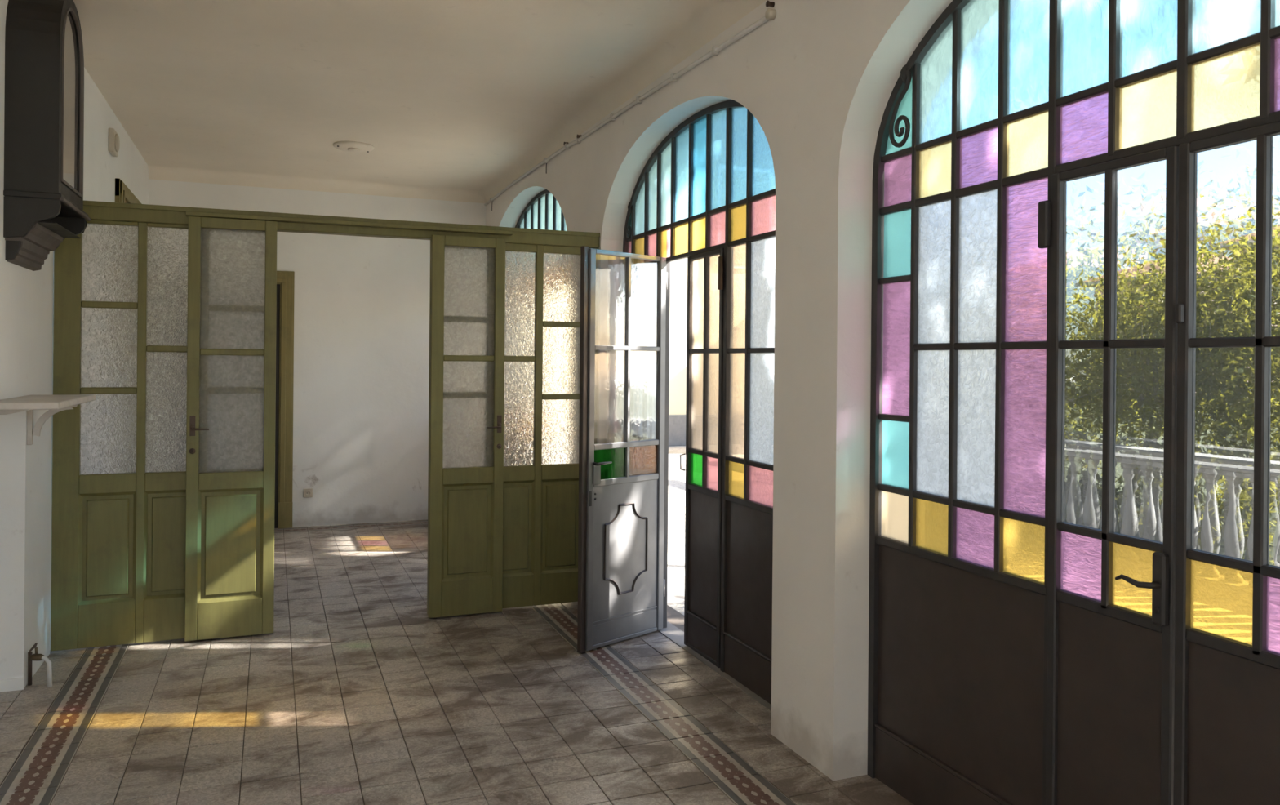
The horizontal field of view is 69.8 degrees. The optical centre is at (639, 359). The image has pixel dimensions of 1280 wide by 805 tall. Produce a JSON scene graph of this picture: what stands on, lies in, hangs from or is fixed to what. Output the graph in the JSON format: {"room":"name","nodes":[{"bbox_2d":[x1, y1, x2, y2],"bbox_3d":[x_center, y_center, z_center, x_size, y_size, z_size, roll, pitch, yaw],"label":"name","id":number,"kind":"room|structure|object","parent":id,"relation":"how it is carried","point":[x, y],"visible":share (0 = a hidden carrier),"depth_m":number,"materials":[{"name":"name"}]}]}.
{"room":"entrance hall","nodes":[
{"label":"entrance hall","id":0,"kind":"room"},
{"bbox_2d":[0,0,53,687],"bbox_3d":[-1.170,-0.075,-0.615,0.450,3.330,11.730,1,0,-22],"label":"wall","id":1,"kind":"structure","parent":0,"point":[26,295],"depth_m":4.39,"materials":[{"name":"white paint"}]},
{"bbox_2d":[0,677,24,692],"bbox_3d":[-3.154,1.545,4.304,0.454,0.055,0.012,1,0,-22],"label":"baseboard","id":2,"kind":"structure","parent":1,"relation":"attached to","point":[11,684],"depth_m":4.37,"materials":[{"name":"white paint"}]},
{"bbox_2d":[3,0,90,271],"bbox_3d":[-2.782,-1.066,4.338,0.227,1.263,0.660,1,0,-22],"label":"wall clock","id":3,"kind":"object","parent":1,"relation":"attached to","point":[44,103],"visible":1,"depth_m":4.06,"materials":[{"name":"brown wood"}]},
{"bbox_2d":[0,394,95,444],"bbox_3d":[-2.774,0.291,4.087,0.478,0.239,0.850,1,0,-22],"label":"wall shelf","id":4,"kind":"object","parent":1,"relation":"attached to","point":[54,403],"visible":1,"depth_m":4.14,"materials":[{"name":"white paint"}]},
{"bbox_2d":[49,67,148,649],"bbox_3d":[-3.866,-0.099,6.541,0.250,3.330,3.420,1,0,-22],"label":"wall","id":5,"kind":"structure","parent":0,"point":[100,168],"depth_m":5.96,"materials":[{"name":"white paint"}]},
{"bbox_2d":[108,128,119,156],"bbox_3d":[-3.573,-1.476,6.244,0.051,0.160,0.180,1,0,-22],"label":"junction box","id":6,"kind":"object","parent":5,"relation":"attached to","point":[113,138],"visible":1,"depth_m":6.17,"materials":[{"name":"beige plastic"}]},
{"bbox_2d":[115,177,141,302],"bbox_3d":[-3.893,0.146,7.005,0.051,2.840,1.220,1,0,-22],"label":"door","id":7,"kind":"structure","parent":5,"relation":"in","point":[123,194],"depth_m":6.51,"materials":[{"name":"green paint"}]},
{"bbox_2d":[148,178,485,527],"bbox_3d":[-2.971,-0.091,8.877,3.750,3.330,0.250,1,0,-22],"label":"wall","id":8,"kind":"structure","parent":0,"point":[362,304],"depth_m":8.84,"materials":[{"name":"paint"}]},
{"bbox_2d":[274,271,294,528],"bbox_3d":[-3.751,0.367,8.407,1.082,2.400,0.044,1,0,-22],"label":"door","id":9,"kind":"structure","parent":8,"relation":"in","point":[283,511],"depth_m":8.57,"materials":[{"name":"green paint"}]},
{"bbox_2d":[303,488,312,497],"bbox_3d":[-3.135,1.258,8.671,0.081,0.084,0.018,1,0,-22],"label":"power socket","id":10,"kind":"object","parent":8,"relation":"attached to","point":[308,492],"visible":1,"depth_m":8.67,"materials":[{"name":"beige plastic"}]},
{"bbox_2d":[83,200,599,248],"bbox_3d":[-1.704,-0.798,5.490,3.086,0.097,0.155,1,0,-22],"label":"header beam","id":11,"kind":"structure","parent":0,"point":[102,211],"depth_m":5.44,"materials":[{"name":"green paint"}]},
{"bbox_2d":[184,216,277,641],"bbox_3d":[-2.307,0.385,5.186,0.460,2.366,0.082,1,0,-22],"label":"sliding door","id":12,"kind":"structure","parent":11,"relation":"attached to","point":[231,414],"depth_m":5.20,"materials":[{"name":"green paint"}]},
{"bbox_2d":[427,234,505,617],"bbox_3d":[-1.065,0.407,5.684,0.456,2.343,0.082,1,0,-22],"label":"sliding door","id":13,"kind":"structure","parent":11,"relation":"attached to","point":[468,314],"depth_m":5.69,"materials":[{"name":"green paint"}]},
{"bbox_2d":[72,0,766,203],"bbox_3d":[-0.347,-1.628,1.590,3.492,0.110,15.220,1,0,-22],"label":"ceiling","id":14,"kind":"structure","parent":0,"point":[456,100],"depth_m":5.50,"materials":[{"name":"paint"}]},
{"bbox_2d":[333,141,373,152],"bbox_3d":[-2.274,-1.679,7.292,0.310,0.042,0.310,1,0,-22],"label":"ceiling rose","id":15,"kind":"object","parent":14,"relation":"attached to","point":[348,146],"visible":1,"depth_m":7.23,"materials":[{"name":"paint"}]},
{"bbox_2d":[0,519,913,804],"bbox_3d":[-0.286,1.627,1.625,4.135,0.061,15.220,1,0,-22],"label":"floor","id":16,"kind":"structure","parent":0,"point":[355,695],"depth_m":4.12,"materials":[{"name":"tile"}]},
{"bbox_2d":[27,642,52,687],"bbox_3d":[-2.898,1.471,4.434,0.130,0.209,0.040,1,0,3],"label":"pipe","id":17,"kind":"object","parent":16,"relation":"on","point":[31,656],"visible":1,"depth_m":4.43,"materials":[{"name":"metal"}]},
{"bbox_2d":[50,219,264,651],"bbox_3d":[-2.639,0.404,5.138,1.108,2.323,0.040,1,0,-22],"label":"panel","id":18,"kind":"object","parent":16,"relation":"on","point":[118,493],"visible":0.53,"depth_m":5.04,"materials":[{"name":"green paint"}]},
{"bbox_2d":[426,239,598,613],"bbox_3d":[-0.796,0.420,5.877,1.093,2.323,0.040,1,0,-22],"label":"panel","id":19,"kind":"object","parent":16,"relation":"on","point":[542,322],"visible":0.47,"depth_m":5.92,"materials":[{"name":"green paint"}]},
{"bbox_2d":[485,0,952,780],"bbox_3d":[1.406,-0.053,2.433,0.420,3.330,15.470,1,0,-22],"label":"wall","id":20,"kind":"structure","parent":0,"point":[819,78],"depth_m":3.67,"materials":[{"name":"paint"}]},
{"bbox_2d":[515,189,567,231],"bbox_3d":[-0.850,0.068,7.977,0.050,3.050,2.660,1,0,-22],"label":"window","id":21,"kind":"structure","parent":20,"relation":"in","point":[544,211],"depth_m":7.97,"materials":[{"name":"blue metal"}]},
{"bbox_2d":[484,0,776,210],"bbox_3d":[-0.497,-1.524,6.598,0.036,0.139,5.732,1,0,-22],"label":"cable conduit","id":22,"kind":"object","parent":20,"relation":"attached to","point":[771,14],"visible":1,"depth_m":5.05,"materials":[{"name":"white paint"}]},
{"bbox_2d":[621,99,775,704],"bbox_3d":[0.315,0.123,5.051,0.063,2.960,2.260,1,0,-22],"label":"window","id":23,"kind":"structure","parent":20,"relation":"in","point":[709,184],"depth_m":4.71,"materials":[{"name":"multicoloured glass"}]},
{"bbox_2d":[577,245,667,653],"bbox_3d":[-0.067,0.489,5.199,0.660,2.210,0.088,1,0,-44],"label":"door","id":24,"kind":"structure","parent":23,"relation":"attached to","point":[621,582],"depth_m":5.17,"materials":[{"name":"grey metal"}]},
{"bbox_2d":[680,248,724,667],"bbox_3d":[0.337,0.506,4.930,0.068,2.169,0.457,1,0,-22],"label":"door","id":25,"kind":"structure","parent":23,"relation":"attached to","point":[703,505],"depth_m":4.93,"materials":[{"name":"black metal"}]},
{"bbox_2d":[657,621,771,711],"bbox_3d":[0.331,1.603,5.038,0.130,0.008,2.175,1,0,-22],"label":"door sill","id":26,"kind":"structure","parent":20,"relation":"attached to","point":[671,632],"depth_m":4.92,"materials":[{"name":"stone"}]},
{"bbox_2d":[867,0,1279,804],"bbox_3d":[1.393,0.122,2.364,0.063,2.980,2.590,1,0,-22],"label":"window","id":27,"kind":"structure","parent":20,"relation":"in","point":[997,99],"depth_m":3.02,"materials":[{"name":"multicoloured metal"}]},
{"bbox_2d":[1037,145,1178,804],"bbox_3d":[1.274,0.523,2.558,0.094,2.152,0.440,1,0,-22],"label":"door","id":28,"kind":"structure","parent":27,"relation":"attached to","point":[1111,624],"depth_m":2.55,"materials":[{"name":"black metal"}]},
{"bbox_2d":[1173,120,1279,804],"bbox_3d":[1.453,0.525,2.166,0.054,2.152,0.408,1,0,-22],"label":"door","id":29,"kind":"structure","parent":27,"relation":"attached to","point":[1227,683],"depth_m":2.23,"materials":[{"name":"black metal"}]},
{"label":"outside","id":30,"kind":"structure","parent":0,"visible":0},
{"bbox_2d":[666,444,744,614],"bbox_3d":[13.884,1.796,32.508,130.000,0.090,130.000,1,0,-22],"label":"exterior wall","id":31,"kind":"structure","parent":30,"point":[677,477],"depth_m":9.48,"materials":[{"name":"white paint"}]},
{"bbox_2d":[668,244,746,445],"bbox_3d":[0.279,-1.983,19.498,9.400,7.230,9.200,1,0,-22],"label":"building","id":32,"kind":"structure","parent":31,"relation":"on","point":[678,268],"depth_m":17.70,"materials":[{"name":"stone"}]},
{"bbox_2d":[733,244,746,264],"bbox_3d":[2.074,-2.782,17.996,1.040,1.840,0.020,1,0,-22],"label":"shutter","id":33,"kind":"object","parent":32,"relation":"hanging from","point":[740,251],"depth_m":17.94,"materials":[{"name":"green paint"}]},
{"bbox_2d":[1064,404,1279,557],"bbox_3d":[22.407,1.818,33.233,53.640,0.015,75.000,1,0,-22],"label":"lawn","id":34,"kind":"structure","parent":31,"relation":"on","point":[1117,468],"depth_m":13.79,"materials":[{"name":"green plant"}]},
{"bbox_2d":[1064,426,1123,525],"bbox_3d":[4.034,1.260,8.639,0.771,1.318,1.046,1,0,-41],"label":"shrub","id":35,"kind":"object","parent":34,"relation":"on","point":[1083,475],"visible":0.12,"depth_m":8.50,"materials":[{"name":"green plant"}]},
{"bbox_2d":[1066,244,1146,395],"bbox_3d":[21.446,-1.748,43.285,8.400,7.130,6.400,1,0,-22],"label":"house","id":36,"kind":"structure","parent":34,"relation":"on","point":[1074,253],"depth_m":40.48,"materials":[{"name":"ceramic"}]},
{"bbox_2d":[1064,232,1199,506],"bbox_3d":[4.857,0.145,10.967,3.319,3.383,3.645,1,0,-22],"label":"tree","id":37,"kind":"object","parent":34,"relation":"on","point":[1073,406],"visible":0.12,"depth_m":10.26,"materials":[{"name":"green plant"}]},
{"bbox_2d":[1115,464,1223,550],"bbox_3d":[4.405,1.278,7.816,0.793,1.092,1.202,1,0,-22],"label":"shrub","id":38,"kind":"object","parent":34,"relation":"on","point":[1157,485],"visible":0.13,"depth_m":7.65,"materials":[{"name":"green plant"}]},
{"bbox_2d":[1064,177,1279,518],"bbox_3d":[5.218,-0.150,9.193,3.381,3.662,3.674,1,0,-22],"label":"tree","id":39,"kind":"object","parent":34,"relation":"on","point":[1151,380],"visible":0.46,"depth_m":8.93,"materials":[{"name":"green plant"}]},
{"bbox_2d":[1098,143,1279,519],"bbox_3d":[5.832,-0.108,8.433,3.299,4.027,3.272,0,0,9],"label":"tree","id":40,"kind":"object","parent":34,"relation":"on","point":[1247,394],"visible":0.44,"depth_m":8.23,"materials":[{"name":"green plant"}]},
{"bbox_2d":[1121,199,1279,404],"bbox_3d":[25.801,-2.360,37.811,9.400,8.430,6.000,1,0,-22],"label":"house","id":41,"kind":"structure","parent":34,"relation":"on","point":[1237,209],"depth_m":36.37,"materials":[{"name":"ceramic"}]},
{"bbox_2d":[1197,448,1279,565],"bbox_3d":[4.677,1.291,6.925,0.822,1.256,0.951,0,0,32],"label":"shrub","id":42,"kind":"object","parent":34,"relation":"on","point":[1246,496],"visible":0.34,"depth_m":6.85,"materials":[{"name":"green plant"}]},
{"bbox_2d":[1063,439,1279,566],"bbox_3d":[3.884,1.171,6.948,0.240,0.985,12.000,1,0,-22],"label":"balustrade","id":43,"kind":"object","parent":31,"relation":"on","point":[1211,466],"visible":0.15,"depth_m":6.90,"materials":[{"name":"stone"}]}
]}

